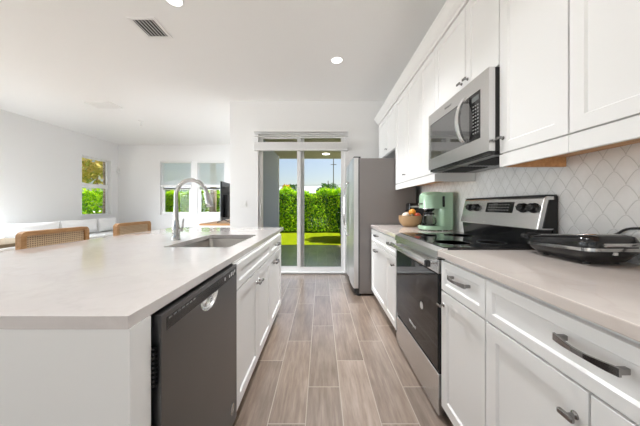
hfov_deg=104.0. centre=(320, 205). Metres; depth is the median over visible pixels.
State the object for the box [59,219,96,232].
pillow
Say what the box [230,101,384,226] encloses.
wall
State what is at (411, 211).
orange
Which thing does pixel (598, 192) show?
wall
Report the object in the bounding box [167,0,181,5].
diffuser
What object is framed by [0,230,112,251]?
sofa
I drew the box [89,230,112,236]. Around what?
seat cushion
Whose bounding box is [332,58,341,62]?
diffuser
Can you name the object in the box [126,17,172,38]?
ceiling vent
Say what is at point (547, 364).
base cabinet
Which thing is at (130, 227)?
counter stool
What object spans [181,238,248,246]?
sink
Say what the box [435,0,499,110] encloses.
upper cabinet
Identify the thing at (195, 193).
window
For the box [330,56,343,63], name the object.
recessed light
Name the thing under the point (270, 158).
wall
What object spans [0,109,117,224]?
wall
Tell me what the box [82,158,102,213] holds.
tree
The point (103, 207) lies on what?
tree
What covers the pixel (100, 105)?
ceiling vent
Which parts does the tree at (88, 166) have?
crown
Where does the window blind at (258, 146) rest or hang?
attached to the wall at (358, 117)
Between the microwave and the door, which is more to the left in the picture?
the door
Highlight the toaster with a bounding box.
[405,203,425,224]
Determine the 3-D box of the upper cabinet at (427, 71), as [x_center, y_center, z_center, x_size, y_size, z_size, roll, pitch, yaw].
[1.141,-0.790,2.280,0.353,1.160,0.315,0,0,0]
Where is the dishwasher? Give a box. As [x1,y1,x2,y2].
[150,264,236,425]
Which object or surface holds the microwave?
attached to the upper cabinet at (471, 45)
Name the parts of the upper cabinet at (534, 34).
knob, light rail, door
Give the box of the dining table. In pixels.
[0,238,14,248]
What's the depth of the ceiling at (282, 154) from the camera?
5.96 m
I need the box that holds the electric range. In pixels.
[390,195,557,415]
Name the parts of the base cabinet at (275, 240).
drawer, door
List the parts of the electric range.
handle, oven door, door trim, drawer, knob, knob, knob, knob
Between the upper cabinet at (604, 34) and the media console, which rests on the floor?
the media console
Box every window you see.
[81,156,112,215]
[161,161,224,214]
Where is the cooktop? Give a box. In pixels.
[401,233,534,249]
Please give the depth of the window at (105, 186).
7.01 m
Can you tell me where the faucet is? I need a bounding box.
[171,178,213,239]
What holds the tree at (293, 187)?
on the ground
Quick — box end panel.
[0,316,150,425]
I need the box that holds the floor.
[233,245,452,425]
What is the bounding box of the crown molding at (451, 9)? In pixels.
[374,0,468,124]
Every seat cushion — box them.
[0,247,14,251]
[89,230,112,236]
[89,235,103,238]
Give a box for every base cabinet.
[231,240,270,409]
[268,233,280,326]
[372,228,386,310]
[385,234,396,329]
[436,259,490,425]
[486,279,639,425]
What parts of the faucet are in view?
lever handle, spout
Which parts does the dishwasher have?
pocket handle, door corner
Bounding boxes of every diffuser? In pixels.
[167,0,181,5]
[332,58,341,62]
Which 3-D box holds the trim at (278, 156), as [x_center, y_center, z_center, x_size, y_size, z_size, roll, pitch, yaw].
[-1.270,-0.025,6.380,0.400,2.500,0.040,0,0,0]
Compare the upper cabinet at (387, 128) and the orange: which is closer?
the orange
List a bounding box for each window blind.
[161,161,191,186]
[197,161,224,186]
[253,129,348,150]
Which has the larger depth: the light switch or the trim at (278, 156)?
the trim at (278, 156)
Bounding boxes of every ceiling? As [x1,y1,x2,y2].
[0,0,446,144]
[264,139,340,158]
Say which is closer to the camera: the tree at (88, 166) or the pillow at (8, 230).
the pillow at (8, 230)
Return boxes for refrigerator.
[343,157,415,295]
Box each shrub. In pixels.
[82,188,102,213]
[335,193,340,234]
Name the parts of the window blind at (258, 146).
rail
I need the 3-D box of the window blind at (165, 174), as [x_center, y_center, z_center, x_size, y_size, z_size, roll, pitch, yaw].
[-4.285,-0.943,7.396,0.900,0.755,0.050,0,0,0]
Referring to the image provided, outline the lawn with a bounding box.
[280,233,340,244]
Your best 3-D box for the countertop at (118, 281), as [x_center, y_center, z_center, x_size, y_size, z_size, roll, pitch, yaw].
[-1.108,0.270,1.776,1.324,0.030,2.397,0,0,0]
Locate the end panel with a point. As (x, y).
(49, 377)
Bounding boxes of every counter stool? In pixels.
[15,227,88,249]
[113,221,150,235]
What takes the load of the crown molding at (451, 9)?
attached to the upper cabinet at (387, 128)
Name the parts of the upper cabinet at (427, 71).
door, light rail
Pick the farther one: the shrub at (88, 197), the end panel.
the shrub at (88, 197)
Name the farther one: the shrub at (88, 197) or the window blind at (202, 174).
the shrub at (88, 197)
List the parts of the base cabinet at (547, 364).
door, knob, pull, door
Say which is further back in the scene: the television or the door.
the television
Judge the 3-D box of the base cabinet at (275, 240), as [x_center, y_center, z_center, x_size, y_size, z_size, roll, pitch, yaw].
[-0.699,0.731,2.438,0.622,0.889,0.601,0,0,0]
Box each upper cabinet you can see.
[379,103,395,157]
[396,70,443,189]
[420,49,475,183]
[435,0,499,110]
[495,0,639,166]
[569,0,639,151]
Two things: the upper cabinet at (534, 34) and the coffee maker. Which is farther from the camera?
the coffee maker
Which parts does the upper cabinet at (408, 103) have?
door, light rail, door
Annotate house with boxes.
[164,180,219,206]
[279,186,340,194]
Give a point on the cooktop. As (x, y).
(442, 241)
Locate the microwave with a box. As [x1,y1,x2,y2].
[429,67,501,172]
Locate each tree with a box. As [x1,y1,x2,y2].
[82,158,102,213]
[102,162,104,213]
[209,168,216,211]
[289,184,296,195]
[316,183,338,195]
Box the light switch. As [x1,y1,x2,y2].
[240,200,246,206]
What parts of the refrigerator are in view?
handle, handle, door, door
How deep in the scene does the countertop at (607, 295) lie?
0.81 m
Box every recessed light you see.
[164,0,184,7]
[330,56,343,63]
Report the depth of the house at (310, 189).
36.33 m
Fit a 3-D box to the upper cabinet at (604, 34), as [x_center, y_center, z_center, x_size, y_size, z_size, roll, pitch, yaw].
[1.141,-0.790,0.782,0.353,1.160,0.384,0,0,0]
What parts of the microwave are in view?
door glass, handle, control panel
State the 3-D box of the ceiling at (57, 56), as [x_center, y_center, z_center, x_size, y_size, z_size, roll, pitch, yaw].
[-2.330,-1.884,2.183,7.600,0.150,10.666,0,0,0]
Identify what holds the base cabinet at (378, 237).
on the floor
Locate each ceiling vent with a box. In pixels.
[84,102,122,108]
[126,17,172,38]
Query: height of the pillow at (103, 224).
0.345 m
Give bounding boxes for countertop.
[0,227,283,328]
[371,225,463,236]
[438,250,639,341]
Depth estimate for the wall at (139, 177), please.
7.37 m
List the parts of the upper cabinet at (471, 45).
door, door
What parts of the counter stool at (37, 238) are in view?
cane panel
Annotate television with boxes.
[217,181,229,222]
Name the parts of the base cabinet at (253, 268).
door, drawer, door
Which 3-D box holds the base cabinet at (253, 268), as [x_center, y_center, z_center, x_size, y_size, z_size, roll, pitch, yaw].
[-0.705,0.731,1.704,0.610,0.889,0.861,0,0,0]
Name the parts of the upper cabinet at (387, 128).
door, door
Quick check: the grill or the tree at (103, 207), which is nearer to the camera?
the grill
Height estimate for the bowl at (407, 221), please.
0.128 m
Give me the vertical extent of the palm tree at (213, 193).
4.896 m
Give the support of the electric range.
on the floor
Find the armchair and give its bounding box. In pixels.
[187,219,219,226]
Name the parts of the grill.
handle, lid, lid plate, trim, power cord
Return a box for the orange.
[409,209,415,214]
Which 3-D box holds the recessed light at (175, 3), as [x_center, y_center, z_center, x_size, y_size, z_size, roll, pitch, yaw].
[-1.290,-1.805,2.195,0.170,0.008,0.170,0,0,0]
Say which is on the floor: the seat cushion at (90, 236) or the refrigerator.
the refrigerator
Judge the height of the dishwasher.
0.884 m
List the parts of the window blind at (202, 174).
rail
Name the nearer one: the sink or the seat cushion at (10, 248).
the sink
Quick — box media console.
[199,219,229,226]
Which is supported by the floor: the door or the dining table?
the dining table
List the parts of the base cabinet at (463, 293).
knob, pull, door, drawer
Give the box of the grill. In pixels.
[520,227,639,263]
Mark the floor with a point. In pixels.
(331, 355)
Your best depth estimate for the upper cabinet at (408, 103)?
2.77 m
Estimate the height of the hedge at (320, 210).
2.219 m
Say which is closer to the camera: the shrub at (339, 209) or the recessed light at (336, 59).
the recessed light at (336, 59)
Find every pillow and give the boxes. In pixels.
[0,221,59,237]
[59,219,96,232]
[96,217,115,231]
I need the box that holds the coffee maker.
[418,191,452,230]
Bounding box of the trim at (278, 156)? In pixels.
[278,156,278,226]
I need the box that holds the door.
[256,134,346,273]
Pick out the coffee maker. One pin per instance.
(439, 205)
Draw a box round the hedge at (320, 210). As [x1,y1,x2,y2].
[165,186,340,232]
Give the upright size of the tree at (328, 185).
3.881 m
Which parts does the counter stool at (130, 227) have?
cane panel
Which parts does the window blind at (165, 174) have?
rail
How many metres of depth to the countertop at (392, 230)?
2.46 m
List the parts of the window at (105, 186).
sill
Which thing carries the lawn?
on the ground
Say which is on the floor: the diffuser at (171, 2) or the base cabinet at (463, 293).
the base cabinet at (463, 293)
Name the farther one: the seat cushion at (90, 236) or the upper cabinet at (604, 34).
the seat cushion at (90, 236)
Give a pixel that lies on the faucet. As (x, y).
(176, 229)
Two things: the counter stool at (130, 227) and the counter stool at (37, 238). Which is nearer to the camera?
the counter stool at (37, 238)
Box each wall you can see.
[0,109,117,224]
[118,145,229,229]
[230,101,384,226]
[263,139,277,226]
[416,143,639,264]
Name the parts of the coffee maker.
lid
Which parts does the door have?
sliding panel, sliding panel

